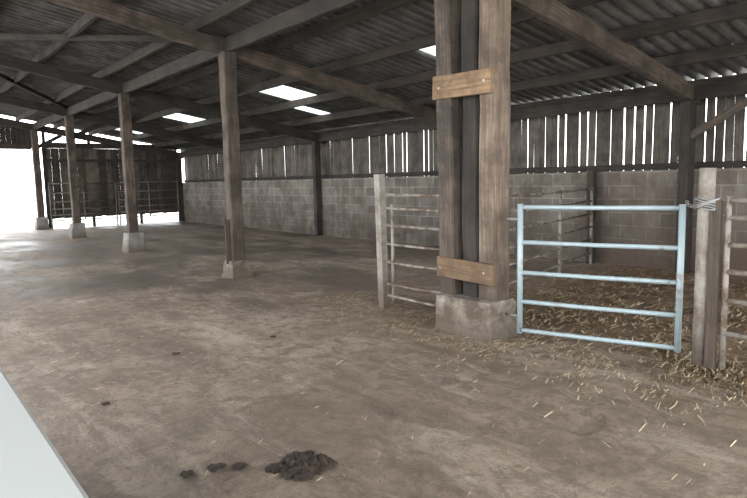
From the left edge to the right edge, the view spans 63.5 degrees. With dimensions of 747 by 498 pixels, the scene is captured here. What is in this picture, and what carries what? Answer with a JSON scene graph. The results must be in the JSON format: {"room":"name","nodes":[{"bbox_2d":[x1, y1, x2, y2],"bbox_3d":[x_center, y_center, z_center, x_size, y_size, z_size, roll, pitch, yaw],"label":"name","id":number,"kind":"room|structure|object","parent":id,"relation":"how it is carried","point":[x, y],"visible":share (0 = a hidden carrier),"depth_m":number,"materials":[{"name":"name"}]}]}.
{"room":"farm building","nodes":[
{"label":"farm building","id":0,"kind":"room"},
{"bbox_2d":[41,132,178,228],"bbox_3d":[-10.097,-2.760,23.667,5.080,3.646,0.194,-6,8,-39],"label":"wall","id":1,"kind":"structure","parent":0,"point":[96,162],"depth_m":23.34,"materials":[{"name":"brown wood"}]},
{"bbox_2d":[0,221,746,497],"bbox_3d":[-4.508,0.453,10.412,14.150,0.029,28.100,-6,8,-39],"label":"floor","id":2,"kind":"structure","parent":0,"point":[36,266],"depth_m":4.67,"materials":[{"name":"concrete"}]},
{"bbox_2d":[30,129,48,229],"bbox_3d":[-12.200,-2.529,21.921,0.423,3.670,0.460,-6,8,-39],"label":"timber post","id":3,"kind":"object","parent":2,"relation":"on","point":[41,222],"visible":0.93,"depth_m":21.85,"materials":[{"name":"wood"}]},
{"bbox_2d":[0,367,88,497],"bbox_3d":[-0.642,0.915,0.924,0.400,1.100,5.100,-6,8,-39],"label":"wall","id":4,"kind":"structure","parent":2,"relation":"on","point":[31,466],"depth_m":1.00,"materials":[{"name":"white paint"}]},
{"bbox_2d":[64,115,86,238],"bbox_3d":[-8.916,-2.140,17.906,0.424,3.670,0.464,-6,8,-39],"label":"timber post","id":5,"kind":"object","parent":2,"relation":"on","point":[76,228],"visible":0.93,"depth_m":17.83,"materials":[{"name":"wood"}]},
{"bbox_2d":[48,181,118,228],"bbox_3d":[-10.858,-1.661,22.669,2.356,1.720,0.056,-6,8,-39],"label":"gate","id":6,"kind":"object","parent":2,"relation":"on","point":[114,182],"visible":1,"depth_m":22.67,"materials":[{"name":"grey metal"}]},
{"bbox_2d":[118,93,145,252],"bbox_3d":[-5.642,-1.752,13.896,0.424,3.670,0.443,-6,8,-39],"label":"timber post","id":7,"kind":"object","parent":2,"relation":"on","point":[133,240],"visible":0.92,"depth_m":13.81,"materials":[{"name":"wood"}]},
{"bbox_2d":[117,180,179,224],"bbox_3d":[-8.977,-1.873,24.186,2.406,1.720,0.056,-6,8,-39],"label":"gate","id":8,"kind":"object","parent":2,"relation":"on","point":[148,182],"visible":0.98,"depth_m":24.20,"materials":[{"name":"grey metal"}]},
{"bbox_2d":[175,158,184,220],"bbox_3d":[-8.035,-2.455,25.055,0.209,2.640,0.170,-6,8,-39],"label":"wall post","id":9,"kind":"object","parent":2,"relation":"on","point":[178,160],"visible":0.94,"depth_m":24.98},
{"bbox_2d":[100,335,275,478],"bbox_3d":[-1.387,1.042,4.551,1.133,0.017,2.882,-2,7,-6],"label":"scattered dung","id":10,"kind":"object","parent":2,"relation":"on","point":[240,465],"visible":1,"depth_m":3.25,"materials":[{"name":"brown soil"}]},
{"bbox_2d":[218,51,254,278],"bbox_3d":[-2.292,-1.358,9.821,0.447,3.670,0.455,-6,8,-39],"label":"timber post","id":11,"kind":"object","parent":2,"relation":"on","point":[235,266],"visible":0.99,"depth_m":9.74,"materials":[{"name":"wood"}]},
{"bbox_2d":[264,450,336,481],"bbox_3d":[-0.388,1.147,3.264,0.309,0.059,0.331,3,8,35],"label":"pile","id":12,"kind":"object","parent":2,"relation":"on","point":[297,465],"visible":1,"depth_m":3.22,"materials":[{"name":"brown soil"}]},
{"bbox_2d":[312,142,322,235],"bbox_3d":[-1.599,-1.693,17.179,0.208,2.640,0.170,-6,8,-39],"label":"wall post","id":13,"kind":"object","parent":2,"relation":"on","point":[316,155],"visible":0.96,"depth_m":17.11,"materials":[{"name":"brown wood"}]},
{"bbox_2d":[2,264,746,497],"bbox_3d":[1.500,0.775,6.107,9.055,0.066,10.648,-6,8,-39],"label":"litter","id":14,"kind":"object","parent":2,"relation":"on","point":[719,374],"visible":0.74,"depth_m":5.58,"materials":[{"name":"beige plant"}]},
{"bbox_2d":[373,174,388,308],"bbox_3d":[0.097,-0.073,7.209,0.120,1.632,0.126,-6,8,-39],"label":"fence post","id":15,"kind":"object","parent":2,"relation":"on","point":[379,179],"visible":0.86,"depth_m":7.17,"materials":[{"name":"beige wood"}]},
{"bbox_2d":[385,193,440,306],"bbox_3d":[0.484,0.075,6.762,0.046,1.400,1.020,-6,8,-39],"label":"fence","id":16,"kind":"object","parent":2,"relation":"on","point":[391,208],"visible":0.73,"depth_m":6.86,"materials":[{"name":"grey metal"}]},
{"bbox_2d":[432,0,517,342],"bbox_3d":[0.976,-1.008,5.831,0.490,3.742,0.801,-6,8,-39],"label":"timber post","id":17,"kind":"object","parent":2,"relation":"on","point":[471,83],"visible":0.98,"depth_m":5.74,"materials":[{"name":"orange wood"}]},
{"bbox_2d":[509,187,593,284],"bbox_3d":[2.364,-0.136,8.485,0.046,1.350,4.923,3,8,35],"label":"fence","id":18,"kind":"object","parent":2,"relation":"on","point":[560,219],"visible":0.51,"depth_m":9.06,"materials":[{"name":"grey metal"}]},
{"bbox_2d":[586,170,596,263],"bbox_3d":[3.823,-0.547,10.585,0.146,1.650,0.128,-6,8,-39],"label":"fence post","id":19,"kind":"object","parent":2,"relation":"on","point":[592,174],"visible":0.72,"depth_m":10.54,"materials":[{"name":"brown wood"}]},
{"bbox_2d":[675,101,696,272],"bbox_3d":[4.824,-0.932,9.320,0.210,2.640,0.165,-6,8,-39],"label":"wall post","id":20,"kind":"object","parent":2,"relation":"on","point":[688,108],"visible":0.74,"depth_m":9.22,"materials":[{"name":"brown wood"}]},
{"bbox_2d":[685,168,722,375],"bbox_3d":[2.500,0.182,4.644,0.161,1.602,0.324,-5,8,-32],"label":"post","id":21,"kind":"object","parent":2,"relation":"on","point":[709,208],"visible":0.99,"depth_m":4.54,"materials":[{"name":"wood"}]},
{"bbox_2d":[506,204,685,352],"bbox_3d":[1.861,0.211,5.227,1.478,1.200,0.051,3,8,32],"label":"gate","id":22,"kind":"object","parent":21,"relation":"attached to","point":[681,208],"visible":1,"depth_m":5.13,"materials":[{"name":"metal"}]},
{"bbox_2d":[718,196,746,376],"bbox_3d":[3.459,0.393,3.512,0.057,1.380,2.644,-7,8,-40],"label":"fence","id":23,"kind":"object","parent":2,"relation":"on","point":[729,217],"visible":0.91,"depth_m":4.46,"materials":[{"name":"grey metal"}]},
{"bbox_3d":[-4.879,-2.081,21.194,0.209,2.640,0.169,-6,8,-39],"label":"wall post","id":24,"kind":"object","parent":2,"relation":"on","visible":0},
{"bbox_2d":[0,0,746,158],"bbox_3d":[-4.781,-3.281,10.604,13.665,3.283,27.300,-6,8,-39],"label":"roof frame","id":25,"kind":"object","parent":24,"relation":"on","point":[671,87],"visible":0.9,"depth_m":10.16,"materials":[{"name":"brown wood"}]},
{"bbox_2d":[0,124,31,149],"bbox_3d":[-15.530,-4.419,19.307,8.032,2.316,0.155,-6,8,-39],"label":"cladding","id":26,"kind":"object","parent":25,"relation":"attached to","point":[10,137],"visible":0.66,"depth_m":21.56,"materials":[{"name":"brown wood"}]},
{"bbox_2d":[184,95,746,182],"bbox_3d":[0.563,-2.359,14.897,0.107,1.510,27.047,-6,8,-39],"label":"cladding","id":27,"kind":"object","parent":25,"relation":"attached to","point":[530,152],"visible":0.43,"depth_m":11.51,"materials":[{"name":"brown wood"}]},
{"bbox_2d":[0,0,746,149],"bbox_3d":[-4.527,-3.787,10.762,13.320,2.439,27.700,-6,8,-39],"label":"ceiling","id":28,"kind":"structure","parent":0,"point":[416,19],"depth_m":10.14,"materials":[{"name":"grey metal"}]},
{"bbox_2d":[115,34,435,133],"bbox_3d":[-3.400,-3.672,16.098,2.520,0.517,16.800,-6,8,-39],"label":"sheet","id":29,"kind":"object","parent":28,"relation":"attached to","point":[285,92],"visible":0.23,"depth_m":13.69,"materials":[{"name":"white plastic"}]},
{"bbox_2d":[183,168,746,277],"bbox_3d":[0.547,-0.961,14.956,0.220,1.640,26.950,-6,8,-39],"label":"wall","id":30,"kind":"structure","parent":0,"point":[348,204],"depth_m":11.66,"materials":[{"name":"concrete"}]},
{"label":"outside","id":31,"kind":"structure","parent":0,"visible":0},
{"bbox_2d":[0,199,178,231],"bbox_3d":[-1.678,-0.437,18.013,140.000,0.001,150.000,-6,8,-39],"label":"ground","id":32,"kind":"structure","parent":31,"point":[15,215],"depth_m":29.37,"materials":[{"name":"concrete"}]}
]}

